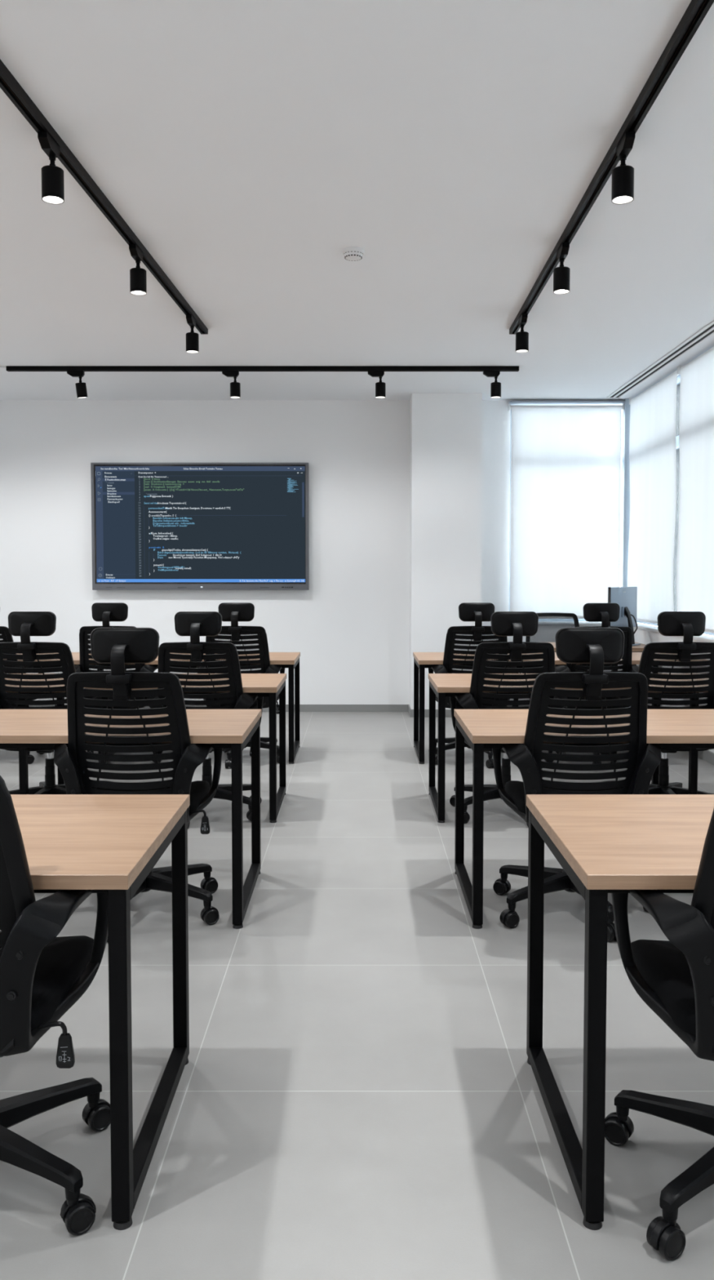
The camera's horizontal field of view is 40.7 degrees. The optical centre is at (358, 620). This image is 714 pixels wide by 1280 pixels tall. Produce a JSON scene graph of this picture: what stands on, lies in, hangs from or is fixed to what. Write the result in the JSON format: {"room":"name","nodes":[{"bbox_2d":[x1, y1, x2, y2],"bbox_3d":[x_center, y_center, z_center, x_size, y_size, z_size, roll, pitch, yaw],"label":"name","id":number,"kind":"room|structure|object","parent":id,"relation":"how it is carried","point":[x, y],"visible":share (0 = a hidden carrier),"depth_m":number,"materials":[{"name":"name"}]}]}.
{"room":"classroom","nodes":[
{"label":"classroom","id":0,"kind":"room"},
{"bbox_2d":[0,400,622,704],"bbox_3d":[-0.910,-0.629,9.621,7.380,3.070,0.200,0,3,0],"label":"wall","id":1,"kind":"structure","parent":0,"point":[350,631],"depth_m":9.50,"materials":[{"name":"paint"}]},
{"bbox_2d":[90,462,309,590],"bbox_3d":[-1.551,-0.918,9.458,2.122,1.240,0.083,0,3,0],"label":"wall display","id":2,"kind":"object","parent":1,"relation":"attached to","point":[155,526],"visible":1,"depth_m":9.43,"materials":[{"name":"grey"}]},
{"bbox_2d":[29,704,408,711],"bbox_3d":[-2.049,0.873,9.586,5.103,0.072,0.012,0,3,0],"label":"baseboard","id":3,"kind":"structure","parent":1,"relation":"attached to","point":[303,708],"depth_m":9.58,"materials":[{"name":"tile"}]},
{"bbox_2d":[509,409,621,621],"bbox_3d":[2.045,-1.056,9.596,1.110,2.135,0.070,0,3,0],"label":"window","id":4,"kind":"structure","parent":1,"relation":"in","point":[580,620],"depth_m":9.57,"materials":[{"name":"silver metal"}]},
{"bbox_2d":[508,403,624,618],"bbox_3d":[2.025,-1.064,9.449,1.120,2.096,0.058,0,3,0],"label":"roller blind","id":5,"kind":"object","parent":4,"relation":"attached to","point":[566,460],"visible":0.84,"depth_m":9.43,"materials":[{"name":"white fabric"}]},
{"bbox_2d":[508,401,625,404],"bbox_3d":[2.029,-2.123,9.408,1.118,0.014,0.085,0,3,0],"label":"trim","id":6,"kind":"structure","parent":1,"relation":"attached to","point":[510,402],"depth_m":9.37,"materials":[{"name":"silver metal"}]},
{"bbox_2d":[538,621,601,624],"bbox_3d":[2.014,0.025,9.597,1.048,0.025,0.150,0,3,0],"label":"trim","id":7,"kind":"structure","parent":1,"relation":"attached to","point":[580,622],"depth_m":9.52,"materials":[{"name":"stone"}]},
{"bbox_2d":[0,0,713,399],"bbox_3d":[-0.910,-1.920,3.133,7.780,0.120,13.240,0,3,0],"label":"ceiling","id":8,"kind":"structure","parent":0,"point":[246,145],"depth_m":4.26,"materials":[{"name":"paint"}]},
{"bbox_2d":[0,59,208,334],"bbox_3d":[-1.270,-1.778,1.788,0.051,0.037,9.860,0,3,2],"label":"track","id":9,"kind":"object","parent":8,"relation":"attached to","point":[9,84],"visible":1,"depth_m":4.15,"materials":[{"name":"black metal"}]},
{"bbox_2d":[37,131,64,204],"bbox_3d":[-1.194,-1.744,3.720,0.084,0.215,0.147,0,3,2],"label":"track spotlight","id":10,"kind":"object","parent":9,"relation":"attached to","point":[52,175],"visible":1,"depth_m":3.72,"materials":[{"name":"black metal"}]},
{"bbox_2d":[128,244,146,295],"bbox_3d":[-1.144,-1.802,4.959,0.084,0.215,0.147,0,3,2],"label":"track spotlight","id":11,"kind":"object","parent":9,"relation":"attached to","point":[138,277],"visible":1,"depth_m":4.96,"materials":[{"name":"black metal"}]},
{"bbox_2d":[186,314,199,353],"bbox_3d":[-1.091,-1.864,6.278,0.084,0.215,0.147,0,3,2],"label":"track spotlight","id":12,"kind":"object","parent":9,"relation":"attached to","point":[192,338],"visible":1,"depth_m":6.28,"materials":[{"name":"black metal"}]},
{"bbox_2d":[5,365,519,371],"bbox_3d":[-0.787,-2.067,7.921,4.207,0.037,0.050,0,3,0],"label":"track","id":13,"kind":"object","parent":8,"relation":"attached to","point":[9,368],"visible":1,"depth_m":7.90,"materials":[{"name":"black metal"}]},
{"bbox_2d":[66,370,87,398],"bbox_3d":[-2.316,-1.940,7.936,0.158,0.220,0.097,0,3,0],"label":"track spotlight","id":14,"kind":"object","parent":13,"relation":"hanging from","point":[81,388],"visible":1,"depth_m":7.91,"materials":[{"name":"black metal"}]},
{"bbox_2d":[222,370,240,398],"bbox_3d":[-1.048,-1.942,7.927,0.147,0.215,0.084,0,3,0],"label":"track spotlight","id":15,"kind":"object","parent":13,"relation":"hanging from","point":[235,387],"visible":1,"depth_m":7.90,"materials":[{"name":"black metal"}]},
{"bbox_2d":[368,370,386,398],"bbox_3d":[0.148,-1.942,7.927,0.147,0.215,0.084,0,3,0],"label":"track spotlight","id":16,"kind":"object","parent":13,"relation":"hanging from","point":[380,387],"visible":1,"depth_m":7.90,"materials":[{"name":"black metal"}]},
{"bbox_2d":[483,370,501,398],"bbox_3d":[1.099,-1.942,7.927,0.147,0.215,0.084,0,3,0],"label":"track spotlight","id":17,"kind":"object","parent":13,"relation":"hanging from","point":[495,387],"visible":1,"depth_m":7.90,"materials":[{"name":"black metal"}]},
{"bbox_2d":[342,246,364,261],"bbox_3d":[-0.028,-1.930,5.085,0.116,0.043,0.116,0,3,0],"label":"smoke detector","id":18,"kind":"object","parent":8,"relation":"attached to","point":[351,253],"visible":1,"depth_m":5.05,"materials":[{"name":"white plastic"}]},
{"bbox_2d":[509,0,713,334],"bbox_3d":[1.000,-1.778,1.788,0.055,0.037,9.853,0,3,1],"label":"track","id":19,"kind":"object","parent":8,"relation":"attached to","point":[697,11],"visible":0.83,"depth_m":3.58,"materials":[{"name":"black metal"}]},
{"bbox_2d":[515,313,528,352],"bbox_3d":[1.067,-1.863,6.258,0.084,0.215,0.147,0,3,1],"label":"track spotlight","id":20,"kind":"object","parent":19,"relation":"attached to","point":[522,337],"visible":1,"depth_m":6.25,"materials":[{"name":"black metal"}]},
{"bbox_2d":[553,242,570,294],"bbox_3d":[1.047,-1.801,4.939,0.084,0.215,0.147,0,3,1],"label":"track spotlight","id":21,"kind":"object","parent":19,"relation":"attached to","point":[562,273],"visible":1,"depth_m":4.94,"materials":[{"name":"black metal"}]},
{"bbox_2d":[611,131,635,204],"bbox_3d":[1.029,-1.744,3.720,0.084,0.215,0.147,0,3,1],"label":"track spotlight","id":22,"kind":"object","parent":19,"relation":"attached to","point":[623,175],"visible":1,"depth_m":3.72,"materials":[{"name":"black metal"}]},
{"bbox_2d":[606,320,713,398],"bbox_3d":[2.455,-1.862,3.286,0.136,0.009,12.000,0,3,0],"label":"ceiling vent","id":23,"kind":"object","parent":8,"relation":"in","point":[708,331],"visible":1,"depth_m":7.65,"materials":[{"name":"white metal"}]},
{"bbox_2d":[676,346,713,633],"bbox_3d":[2.643,-0.976,7.154,0.058,2.136,1.543,0,3,0],"label":"roller blind","id":24,"kind":"object","parent":8,"relation":"hanging from","point":[695,546],"visible":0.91,"depth_m":7.47,"materials":[{"name":"white fabric"}]},
{"bbox_2d":[0,711,713,1279],"bbox_3d":[-1.010,1.257,3.283,7.580,0.100,13.240,0,3,0],"label":"floor","id":25,"kind":"structure","parent":0,"point":[357,1095],"depth_m":2.69,"materials":[{"name":"tile"}]},
{"bbox_2d":[0,626,44,764],"bbox_3d":[-2.682,0.446,7.056,0.676,1.164,0.707,0,3,0],"label":"office chair","id":26,"kind":"object","parent":25,"relation":"on","point":[6,635],"visible":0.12,"depth_m":6.79,"materials":[{"name":"black plastic"}]},
{"bbox_2d":[0,611,108,794],"bbox_3d":[-1.774,0.522,5.436,0.680,1.164,0.702,0,3,0],"label":"office chair","id":27,"kind":"object","parent":25,"relation":"on","point":[24,624],"visible":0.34,"depth_m":5.19,"materials":[{"name":"black plastic"}]},
{"bbox_2d":[0,775,110,1235],"bbox_3d":[-0.892,0.680,2.093,0.681,1.164,0.700,0,3,0],"label":"office chair","id":28,"kind":"object","parent":25,"relation":"on","point":[42,974],"visible":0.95,"depth_m":1.98,"materials":[{"name":"black plastic"}]},
{"bbox_2d":[10,794,190,1230],"bbox_3d":[-1.865,0.876,2.339,2.790,0.750,0.720,0,3,0],"label":"desk","id":29,"kind":"object","parent":25,"relation":"on","point":[109,844],"visible":1,"depth_m":2.19,"materials":[{"name":"brown wood"}]},
{"bbox_2d":[74,602,163,763],"bbox_3d":[-1.771,0.446,7.052,0.683,1.164,0.698,0,3,0],"label":"office chair","id":30,"kind":"object","parent":25,"relation":"on","point":[105,612],"visible":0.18,"depth_m":6.79,"materials":[{"name":"black plastic"}]},
{"bbox_2d":[0,709,262,928],"bbox_3d":[-1.837,0.795,4.042,2.790,0.750,0.720,0,3,0],"label":"desk","id":31,"kind":"object","parent":25,"relation":"on","point":[233,729],"visible":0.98,"depth_m":3.85,"materials":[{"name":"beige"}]},
{"bbox_2d":[53,627,222,941],"bbox_3d":[-0.889,0.597,3.851,0.681,1.164,0.700,0,3,0],"label":"office chair","id":32,"kind":"object","parent":25,"relation":"on","point":[116,646],"visible":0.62,"depth_m":3.63,"materials":[{"name":"black plastic"}]},
{"bbox_2d":[4,673,286,822],"bbox_3d":[-1.841,0.721,5.625,2.790,0.750,0.720,0,3,0],"label":"desk","id":33,"kind":"object","parent":25,"relation":"on","point":[266,685],"visible":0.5,"depth_m":5.29,"materials":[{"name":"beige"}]},
{"bbox_2d":[4,652,300,764],"bbox_3d":[-1.855,0.643,7.270,2.790,0.750,0.720,0,3,0],"label":"desk","id":34,"kind":"object","parent":25,"relation":"on","point":[291,660],"visible":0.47,"depth_m":6.97,"materials":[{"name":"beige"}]},
{"bbox_2d":[146,611,263,828],"bbox_3d":[-0.884,0.522,5.440,0.676,1.164,0.711,0,3,0],"label":"office chair","id":35,"kind":"object","parent":25,"relation":"on","point":[194,624],"visible":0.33,"depth_m":5.18,"materials":[{"name":"black plastic"}]},
{"bbox_2d":[197,602,284,768],"bbox_3d":[-0.879,0.446,7.053,0.681,1.164,0.700,0,3,0],"label":"office chair","id":36,"kind":"object","parent":25,"relation":"on","point":[234,612],"visible":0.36,"depth_m":6.79,"materials":[{"name":"black plastic"}]},
{"bbox_2d":[428,602,515,768],"bbox_3d":[0.852,0.446,7.064,0.670,1.164,0.723,0,3,0],"label":"office chair","id":37,"kind":"object","parent":25,"relation":"on","point":[478,612],"visible":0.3,"depth_m":6.79,"materials":[{"name":"black plastic"}]},
{"bbox_2d":[449,611,565,827],"bbox_3d":[0.858,0.522,5.446,0.670,1.164,0.723,0,3,0],"label":"office chair","id":38,"kind":"object","parent":25,"relation":"on","point":[517,624],"visible":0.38,"depth_m":5.19,"materials":[{"name":"black plastic"}]},
{"bbox_2d":[520,612,589,708],"bbox_3d":[1.845,0.445,8.791,0.764,1.003,0.689,0,3,0],"label":"chair","id":39,"kind":"object","parent":25,"relation":"on","point":[568,615],"visible":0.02,"depth_m":9.04,"materials":[{"name":"black plastic"}]},
{"bbox_2d":[413,652,702,764],"bbox_3d":[1.470,0.643,7.270,2.080,0.750,0.720,0,3,0],"label":"desk","id":40,"kind":"object","parent":25,"relation":"on","point":[422,660],"visible":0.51,"depth_m":6.97,"materials":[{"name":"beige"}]},
{"bbox_2d":[428,673,709,822],"bbox_3d":[1.470,0.721,5.625,2.080,0.750,0.720,0,3,0],"label":"desk","id":41,"kind":"object","parent":25,"relation":"on","point":[442,686],"visible":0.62,"depth_m":5.33,"materials":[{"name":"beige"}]},
{"bbox_2d":[492,627,661,942],"bbox_3d":[0.881,0.597,3.859,0.670,1.164,0.715,0,3,0],"label":"office chair","id":42,"kind":"object","parent":25,"relation":"on","point":[595,646],"visible":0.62,"depth_m":3.62,"materials":[{"name":"black plastic"}]},
{"bbox_2d":[453,709,713,928],"bbox_3d":[1.474,0.795,4.042,2.080,0.750,0.720,0,3,0],"label":"desk","id":43,"kind":"object","parent":25,"relation":"on","point":[482,729],"visible":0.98,"depth_m":3.85,"materials":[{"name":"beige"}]},
{"bbox_2d":[513,642,658,700],"bbox_3d":[1.910,0.589,8.427,1.220,0.750,0.680,0,3,0],"label":"desk","id":44,"kind":"object","parent":25,"relation":"on","point":[639,648],"visible":0.07,"depth_m":8.10,"materials":[{"name":"brown wood"}]},
{"bbox_2d":[608,586,640,645],"bbox_3d":[2.331,-0.037,8.344,0.150,0.507,0.554,2,3,39],"label":"monitor","id":45,"kind":"object","parent":44,"relation":"on","point":[626,597],"visible":0.8,"depth_m":8.34,"materials":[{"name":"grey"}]},
{"bbox_2d":[546,603,639,764],"bbox_3d":[1.687,0.449,6.999,0.685,1.164,0.692,0,3,0],"label":"office chair","id":46,"kind":"object","parent":25,"relation":"on","point":[605,613],"visible":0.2,"depth_m":6.73,"materials":[{"name":"black plastic"}]},
{"bbox_2d":[526,794,713,1230],"bbox_3d":[1.506,0.876,2.339,2.080,0.750,0.720,0,3,0],"label":"desk","id":47,"kind":"object","parent":25,"relation":"on","point":[606,844],"visible":1,"depth_m":2.19,"materials":[{"name":"brown wood"}]},
{"bbox_2d":[604,808,713,1260],"bbox_3d":[0.905,0.681,2.079,0.671,1.164,0.721,0,3,0],"label":"office chair","id":48,"kind":"object","parent":25,"relation":"on","point":[674,977],"visible":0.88,"depth_m":1.96,"materials":[{"name":"black plastic"}]},
{"bbox_2d":[605,611,713,794],"bbox_3d":[1.736,0.523,5.422,0.716,1.164,0.702,0,3,0],"label":"office chair","id":49,"kind":"object","parent":25,"relation":"on","point":[688,624],"visible":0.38,"depth_m":5.19,"materials":[{"name":"black plastic"}]},
{"bbox_2d":[408,393,482,709],"bbox_3d":[0.834,-0.616,9.336,0.662,3.070,0.370,0,3,0],"label":"wall pillar","id":50,"kind":"structure","parent":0,"point":[446,429],"depth_m":9.13,"materials":[{"name":"paint"}]},
{"bbox_2d":[408,704,451,717],"bbox_3d":[0.834,0.881,9.395,0.686,0.075,0.370,0,3,0],"label":"baseboard","id":51,"kind":"structure","parent":50,"relation":"attached to","point":[448,712],"depth_m":9.21,"materials":[{"name":"tile"}]},
{"bbox_2d":[617,627,713,752],"bbox_3d":[2.665,-0.324,3.158,0.230,3.070,12.740,0,3,0],"label":"wall","id":52,"kind":"structure","parent":0,"point":[641,636],"depth_m":8.19,"materials":[{"name":"paint"}]},
{"bbox_2d":[620,398,631,586],"bbox_3d":[2.626,-1.069,9.443,0.076,2.173,0.095,0,3,0],"label":"trim","id":53,"kind":"structure","parent":52,"relation":"attached to","point":[625,513],"depth_m":9.40,"materials":[{"name":"silver metal"}]},
{"bbox_2d":[636,374,680,626],"bbox_3d":[2.720,-1.019,8.657,0.070,2.140,1.450,0,3,0],"label":"window","id":54,"kind":"structure","parent":52,"relation":"in","point":[677,507],"depth_m":8.24,"materials":[{"name":"silver metal"}]},
{"bbox_2d":[627,366,680,623],"bbox_3d":[2.643,-1.047,8.656,0.058,2.136,1.412,0,3,0],"label":"roller blind","id":55,"kind":"object","parent":54,"relation":"attached to","point":[652,432],"visible":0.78,"depth_m":8.59,"materials":[{"name":"white fabric"}]},
{"bbox_2d":[633,622,713,642],"bbox_3d":[2.619,0.325,3.239,0.162,0.025,12.640,0,3,0],"label":"trim","id":56,"kind":"structure","parent":52,"relation":"attached to","point":[703,637],"depth_m":7.61,"materials":[{"name":"stone"}]},
{"bbox_2d":[688,750,713,765],"bbox_3d":[2.544,1.167,3.228,0.012,0.085,12.740,0,3,0],"label":"baseboard","id":57,"kind":"structure","parent":52,"relation":"attached to","point":[708,756],"depth_m":7.02,"materials":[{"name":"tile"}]},
{"bbox_2d":[703,631,713,635],"bbox_3d":[2.720,-0.948,7.148,0.070,2.140,1.570,0,3,0],"label":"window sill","id":58,"kind":"structure","parent":52,"relation":"in","point":[704,633],"depth_m":7.39,"materials":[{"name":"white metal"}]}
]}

